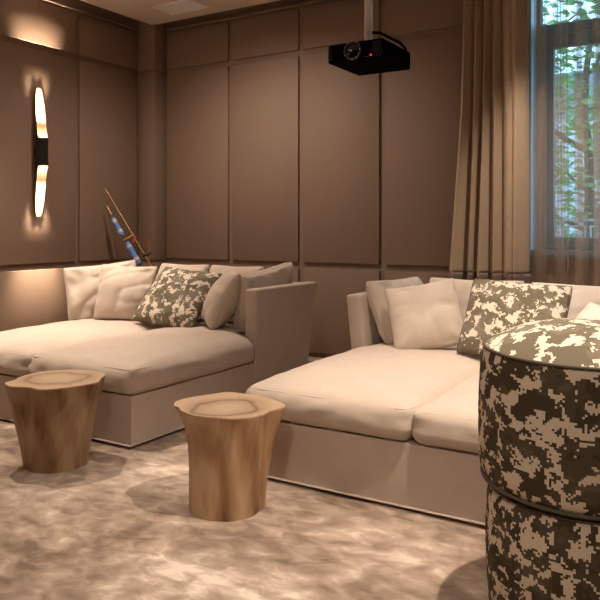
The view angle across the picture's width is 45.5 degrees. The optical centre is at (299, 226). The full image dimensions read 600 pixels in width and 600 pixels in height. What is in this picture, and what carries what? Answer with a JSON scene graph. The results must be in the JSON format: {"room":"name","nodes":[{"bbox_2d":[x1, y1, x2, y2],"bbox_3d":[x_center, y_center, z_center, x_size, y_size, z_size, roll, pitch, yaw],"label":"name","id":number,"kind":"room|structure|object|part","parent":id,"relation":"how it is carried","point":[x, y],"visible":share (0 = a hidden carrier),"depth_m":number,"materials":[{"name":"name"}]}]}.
{"room":"home theater","nodes":[
{"label":"home theater","id":0,"kind":"room"},
{"bbox_2d":[0,0,136,331],"bbox_3d":[-3.754,-0.540,4.377,0.224,3.480,8.540,0,0,32],"label":"wall","id":1,"kind":"structure","parent":0,"point":[84,67],"depth_m":6.65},
{"bbox_3d":[-2.367,0.770,6.454,0.029,0.770,0.835,0,0,32],"label":"panel","id":2,"kind":"part","parent":1,"relation":"part of","materials":[{"name":"brown fabric"}]},
{"bbox_3d":[-2.367,-1.843,6.454,0.029,0.383,0.835,0,0,32],"label":"panel","id":3,"kind":"part","parent":1,"relation":"part of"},
{"bbox_3d":[-2.367,-0.634,6.454,0.029,1.922,0.835,0,0,32],"label":"panel","id":4,"kind":"part","parent":1,"relation":"part of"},
{"bbox_2d":[34,88,47,215],"bbox_3d":[-2.314,-0.670,6.397,0.122,1.150,0.108,0,0,32],"label":"wall sconce","id":5,"kind":"object","parent":1,"relation":"attached to","point":[41,138],"visible":1,"depth_m":6.42,"materials":[{"name":"white glass"}]},
{"bbox_2d":[43,0,137,30],"bbox_3d":[-3.752,-2.074,4.184,0.030,0.023,7.815,0,0,32],"label":"trim","id":6,"kind":"structure","parent":1,"relation":"attached to","point":[49,1],"depth_m":6.97,"materials":[{"name":"brown wood"}]},
{"bbox_3d":[-1.921,-1.843,7.182,0.029,0.383,0.761,0,0,32],"label":"panel","id":7,"kind":"part","parent":1,"relation":"part of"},
{"bbox_3d":[-1.921,-0.634,7.182,0.029,1.922,0.761,0,0,32],"label":"panel","id":8,"kind":"part","parent":1,"relation":"part of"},
{"bbox_2d":[137,20,166,274],"bbox_3d":[-1.563,-0.540,7.536,0.260,3.480,0.182,0,0,32],"label":"pillar","id":9,"kind":"structure","parent":0,"point":[151,39],"depth_m":7.46,"materials":[{"name":"brown paint"}]},
{"bbox_3d":[-1.563,-1.837,7.536,0.260,0.397,0.182,0,0,32],"label":"panel","id":10,"kind":"part","parent":9,"relation":"part of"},
{"bbox_3d":[-1.563,0.762,7.536,0.260,0.785,0.182,0,0,32],"label":"panel","id":11,"kind":"part","parent":9,"relation":"part of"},
{"bbox_2d":[80,0,278,24],"bbox_3d":[-0.323,-2.130,2.104,7.650,0.060,7.850,0,0,32],"label":"ceiling","id":12,"kind":"structure","parent":0,"point":[140,10],"depth_m":6.84,"materials":[{"name":"paint"}]},
{"bbox_2d":[152,0,208,14],"bbox_3d":[-1.137,-2.095,6.814,0.460,0.012,0.280,0,0,32],"label":"ceiling vent","id":13,"kind":"object","parent":12,"relation":"in","point":[182,6],"visible":1,"depth_m":6.81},
{"bbox_2d":[328,0,409,75],"bbox_3d":[0.456,-1.573,4.667,0.386,1.055,0.472,0,0,32],"label":"projector","id":14,"kind":"object","parent":12,"relation":"hanging from","point":[369,56],"visible":1,"depth_m":4.57,"materials":[{"name":"black plastic"}]},
{"bbox_2d":[328,47,331,60],"bbox_3d":[0.192,-1.103,4.571,0.024,0.088,0.008,0,0,32],"label":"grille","id":15,"kind":"object","parent":14,"relation":"attached to","point":[329,48],"depth_m":4.57,"materials":[{"name":"black plastic"}]},
{"bbox_2d":[372,40,380,54],"bbox_3d":[0.473,-1.103,4.399,0.058,0.088,0.008,0,0,32],"label":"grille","id":16,"kind":"object","parent":14,"relation":"attached to","point":[376,44],"depth_m":4.40,"materials":[{"name":"black plastic"}]},
{"bbox_2d":[449,0,529,283],"bbox_3d":[1.428,-0.451,5.531,0.652,3.278,0.175,0,0,32],"label":"curtain","id":17,"kind":"object","parent":12,"relation":"hanging from","point":[490,240],"visible":0.63,"depth_m":5.51,"materials":[{"name":"fabric"}]},
{"bbox_2d":[0,356,488,599],"bbox_3d":[-0.333,1.260,2.280,8.250,0.120,8.540,0,0,32],"label":"floor","id":18,"kind":"structure","parent":0,"point":[119,525],"depth_m":2.74,"materials":[{"name":"carpet"}]},
{"bbox_2d":[5,370,104,473],"bbox_3d":[-1.226,0.985,3.623,0.457,0.430,0.467,0,0,32],"label":"table","id":19,"kind":"object","parent":18,"relation":"on","point":[54,412],"visible":1,"depth_m":3.49,"materials":[{"name":"brown wood"}]},
{"bbox_2d":[105,188,156,274],"bbox_3d":[-1.433,0.409,6.937,1.040,1.592,0.114,0,0,13],"label":"staff","id":20,"kind":"object","parent":18,"relation":"on","point":[114,221],"visible":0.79,"depth_m":6.98,"materials":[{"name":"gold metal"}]},
{"bbox_2d":[0,275,316,446],"bbox_3d":[-1.141,0.809,5.095,1.792,0.782,1.959,0,0,32],"label":"sofa","id":21,"kind":"object","parent":18,"relation":"on","point":[147,368],"visible":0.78,"depth_m":4.43,"materials":[{"name":"fabric"}]},
{"bbox_2d":[0,318,196,376],"bbox_3d":[-1.569,0.812,5.222,0.923,0.219,1.728,0,0,32],"label":"seat cushion","id":22,"kind":"object","parent":21,"relation":"on","point":[19,347],"depth_m":4.73,"materials":[{"name":"fabric"}]},
{"bbox_2d":[63,260,135,320],"bbox_3d":[-1.574,0.510,5.709,0.603,0.481,0.232,0,0,-14],"label":"cushion","id":23,"kind":"object","parent":21,"relation":"on","point":[81,283],"visible":0.54,"depth_m":5.60,"materials":[{"name":"fabric"}]},
{"bbox_2d":[94,264,156,320],"bbox_3d":[-1.341,0.506,5.479,0.462,0.433,0.230,0,0,13],"label":"throw pillow","id":24,"kind":"object","parent":21,"relation":"on","point":[121,289],"visible":0.78,"depth_m":5.41,"materials":[{"name":"fabric"}]},
{"bbox_2d":[28,322,253,394],"bbox_3d":[-0.830,0.811,4.774,0.923,0.218,1.732,0,0,32],"label":"seat cushion","id":25,"kind":"object","parent":21,"relation":"on","point":[155,360],"depth_m":4.26,"materials":[{"name":"fabric"}]},
{"bbox_2d":[132,267,221,327],"bbox_3d":[-0.911,0.517,5.279,0.560,0.418,0.381,0,0,33],"label":"throw pillow","id":26,"kind":"object","parent":21,"relation":"on","point":[176,298],"visible":0.91,"depth_m":5.19,"materials":[{"name":"fabric"}]},
{"bbox_2d":[157,263,209,318],"bbox_3d":[-0.978,0.518,5.811,0.513,0.432,0.254,0,0,35],"label":"cushion","id":27,"kind":"object","parent":21,"relation":"on","point":[205,268],"visible":0.22,"depth_m":5.78,"materials":[{"name":"fabric"}]},
{"bbox_2d":[202,269,240,329],"bbox_3d":[-0.552,0.514,5.118,0.292,0.394,0.448,0,0,-9],"label":"throw pillow","id":28,"kind":"object","parent":21,"relation":"on","point":[220,304],"visible":0.91,"depth_m":4.93,"materials":[{"name":"fabric"}]},
{"bbox_3d":[-0.688,0.798,5.834,1.588,0.747,0.216,0,0,32],"label":"backrest","id":29,"kind":"part","parent":21,"relation":"part of","materials":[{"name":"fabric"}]},
{"bbox_2d":[201,265,263,321],"bbox_3d":[-0.527,0.518,5.531,0.515,0.431,0.250,0,0,27],"label":"cushion","id":30,"kind":"object","parent":21,"relation":"on","point":[243,271],"visible":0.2,"depth_m":5.50,"materials":[{"name":"fabric"}]},
{"bbox_2d":[233,262,292,331],"bbox_3d":[-0.265,0.510,5.240,0.234,0.494,0.683,0,0,28],"label":"cushion","id":31,"kind":"object","parent":21,"relation":"on","point":[281,274],"visible":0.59,"depth_m":5.03,"materials":[{"name":"fabric"}]},
{"bbox_3d":[-0.140,0.795,5.158,0.150,0.754,0.807,0,0,32],"label":"arm","id":32,"kind":"part","parent":21,"relation":"part of","materials":[{"name":"fabric"}]},
{"bbox_2d":[174,392,284,521],"bbox_3d":[-0.317,0.985,3.099,0.460,0.430,0.423,0,0,32],"label":"table","id":33,"kind":"object","parent":18,"relation":"on","point":[231,436],"visible":1,"depth_m":2.94,"materials":[{"name":"brown wood"}]},
{"bbox_2d":[245,292,487,525],"bbox_3d":[0.956,0.809,3.809,1.792,0.782,1.960,0,0,32],"label":"sofa","id":34,"kind":"object","parent":18,"relation":"on","point":[375,420],"visible":0.61,"depth_m":3.18,"materials":[{"name":"fabric"}]},
{"bbox_2d":[245,342,480,440],"bbox_3d":[0.528,0.811,3.937,0.921,0.218,1.731,0,0,32],"label":"seat cushion","id":35,"kind":"object","parent":34,"relation":"on","point":[370,391],"depth_m":3.32,"materials":[{"name":"fabric"}]},
{"bbox_3d":[0.558,0.795,4.730,0.150,0.754,0.807,0,0,32],"label":"arm","id":36,"kind":"part","parent":34,"relation":"part of","materials":[{"name":"fabric"}]},
{"bbox_2d":[366,277,422,343],"bbox_3d":[0.671,0.532,4.596,0.279,0.393,0.590,0,0,44],"label":"cushion","id":37,"kind":"object","parent":34,"relation":"on","point":[375,290],"visible":0.42,"depth_m":4.40,"materials":[{"name":"fabric"}]},
{"bbox_2d":[385,278,462,348],"bbox_3d":[0.737,0.525,4.211,0.459,0.441,0.240,0,0,3],"label":"throw pillow","id":38,"kind":"object","parent":34,"relation":"on","point":[425,316],"visible":0.88,"depth_m":4.15,"materials":[{"name":"fabric"}]},
{"bbox_2d":[412,372,478,453],"bbox_3d":[1.265,0.812,3.489,0.920,0.220,1.728,0,0,32],"label":"seat cushion","id":39,"kind":"object","parent":34,"relation":"on","point":[445,413],"depth_m":2.97,"materials":[{"name":"fabric"}]},
{"bbox_2d":[429,277,523,321],"bbox_3d":[1.095,0.551,4.541,0.629,0.432,0.275,0,0,28],"label":"cushion","id":40,"kind":"object","parent":34,"relation":"on","point":[463,287],"visible":0.11,"depth_m":4.52,"materials":[{"name":"fabric"}]},
{"bbox_2d":[457,278,571,355],"bbox_3d":[1.190,0.516,3.980,0.562,0.425,0.318,0,0,34],"label":"throw pillow","id":41,"kind":"object","parent":34,"relation":"on","point":[494,307],"visible":0.62,"depth_m":3.96,"materials":[{"name":"fabric"}]},
{"bbox_2d":[532,282,599,317],"bbox_3d":[1.682,0.553,4.123,0.724,0.432,0.273,0,0,30],"label":"cushion","id":42,"kind":"object","parent":34,"relation":"on","point":[582,295],"visible":0.16,"depth_m":4.10,"materials":[{"name":"beige fabric"}]},
{"bbox_2d":[576,302,599,319],"bbox_3d":[1.558,0.600,3.696,0.301,0.380,0.466,0,0,-28],"label":"throw pillow","id":43,"kind":"object","parent":34,"relation":"on","point":[591,310],"visible":0.2,"depth_m":3.79,"materials":[{"name":"beige fabric"}]},
{"bbox_2d":[485,478,599,599],"bbox_3d":[0.897,1.002,2.245,0.610,0.397,0.608,0,0,9],"label":"pouf","id":44,"kind":"object","parent":18,"relation":"on","point":[532,553],"visible":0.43,"depth_m":2.04,"materials":[{"name":"fabric"}]},
{"bbox_2d":[478,318,599,520],"bbox_3d":[0.889,0.547,2.244,0.640,0.502,0.642,1,1,7],"label":"pouf","id":45,"kind":"object","parent":44,"relation":"on","point":[539,393],"visible":1,"depth_m":2.03,"materials":[{"name":"fabric"}]},
{"bbox_2d":[166,0,599,357],"bbox_3d":[1.803,-0.540,5.765,7.850,3.480,0.364,0,0,32],"label":"wall","id":46,"kind":"structure","parent":0,"point":[277,153],"depth_m":6.54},
{"bbox_3d":[-1.054,-1.843,7.320,0.809,0.383,0.029,0,0,32],"label":"panel","id":47,"kind":"part","parent":46,"relation":"part of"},
{"bbox_3d":[-1.054,-0.634,7.320,0.809,1.922,0.029,0,0,32],"label":"panel","id":48,"kind":"part","parent":46,"relation":"part of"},
{"bbox_2d":[165,0,329,30],"bbox_3d":[0.180,-2.074,6.557,3.735,0.023,0.030,0,0,32],"label":"trim","id":49,"kind":"structure","parent":46,"relation":"attached to","point":[313,1],"depth_m":6.97,"materials":[{"name":"brown wood"}]},
{"bbox_3d":[-0.336,-1.843,6.880,0.763,0.383,0.029,0,0,32],"label":"panel","id":50,"kind":"part","parent":46,"relation":"part of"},
{"bbox_3d":[-0.336,-0.634,6.880,0.763,1.922,0.029,0,0,32],"label":"panel","id":51,"kind":"part","parent":46,"relation":"part of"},
{"bbox_3d":[-0.336,0.770,6.880,0.763,0.770,0.029,0,0,32],"label":"panel","id":52,"kind":"part","parent":46,"relation":"part of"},
{"bbox_3d":[0.366,-1.843,6.449,0.773,0.383,0.029,0,0,32],"label":"panel","id":53,"kind":"part","parent":46,"relation":"part of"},
{"bbox_3d":[0.366,-0.634,6.449,0.773,1.922,0.029,0,0,32],"label":"panel","id":54,"kind":"part","parent":46,"relation":"part of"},
{"bbox_3d":[0.366,0.770,6.449,0.773,0.770,0.029,0,0,32],"label":"panel","id":55,"kind":"part","parent":46,"relation":"part of","materials":[{"name":"brown fabric"}]},
{"bbox_3d":[1.079,0.770,6.013,0.787,0.770,0.029,0,0,32],"label":"panel","id":56,"kind":"part","parent":46,"relation":"part of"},
{"bbox_3d":[1.079,-1.843,6.013,0.787,0.383,0.029,0,0,32],"label":"panel","id":57,"kind":"part","parent":46,"relation":"part of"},
{"bbox_3d":[1.079,-0.634,6.013,0.787,1.922,0.029,0,0,32],"label":"panel","id":58,"kind":"part","parent":46,"relation":"part of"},
{"bbox_2d":[530,0,536,249],"bbox_3d":[3.122,-0.950,4.889,2.985,2.260,0.200,0,0,32],"label":"trim","id":59,"kind":"structure","parent":46,"relation":"attached to","point":[533,3],"depth_m":5.64,"materials":[{"name":"paint"}]},
{"bbox_2d":[530,249,599,257],"bbox_3d":[3.109,0.205,4.868,3.065,0.050,0.250,0,0,32],"label":"trim","id":60,"kind":"structure","parent":46,"relation":"attached to","point":[538,252],"depth_m":5.41,"materials":[{"name":"paint"}]},
{"bbox_2d":[537,0,599,249],"bbox_3d":[3.201,-0.950,5.017,2.985,2.260,0.100,0,0,32],"label":"window","id":61,"kind":"structure","parent":46,"relation":"in","point":[551,37],"depth_m":5.71,"materials":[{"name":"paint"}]},
{"label":"outside","id":62,"kind":"structure","parent":0,"visible":0},
{"bbox_3d":[17.243,1.625,28.137,60.000,0.150,54.000,0,0,32],"label":"ground","id":63,"kind":"structure","parent":62,"visible":0},
{"bbox_2d":[543,0,597,195],"bbox_3d":[4.238,-1.994,13.845,2.959,7.117,2.981,0,0,32],"label":"tree","id":64,"kind":"object","parent":63,"relation":"on","point":[573,16],"visible":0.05,"depth_m":13.19,"materials":[{"name":"green plant"}]},
{"bbox_2d":[543,0,599,236],"bbox_3d":[3.629,-1.038,9.028,1.984,5.205,1.967,0,0,32],"label":"tree","id":65,"kind":"object","parent":63,"relation":"on","point":[584,128],"visible":0.58,"depth_m":8.96,"materials":[{"name":"green plant"}]},
{"bbox_2d":[555,71,599,236],"bbox_3d":[10.863,-1.940,24.424,12.600,7.000,5.600,0,0,32],"label":"neighbouring house","id":66,"kind":"structure","parent":63,"relation":"on","point":[592,81],"depth_m":22.86,"materials":[{"name":"stone"}]},
{"bbox_2d":[555,218,599,236],"bbox_3d":[3.242,0.735,7.396,5.000,1.650,0.020,0,0,32],"label":"railing","id":67,"kind":"object","parent":63,"relation":"on","point":[578,219],"visible":0.09,"depth_m":7.56,"materials":[{"name":"metal"}]},
{"bbox_3d":[3.242,0.685,7.396,5.000,1.550,0.020,0,0,32],"label":"rail","id":68,"kind":"part","parent":67,"relation":"part of","materials":[{"name":"metal"}]}
]}

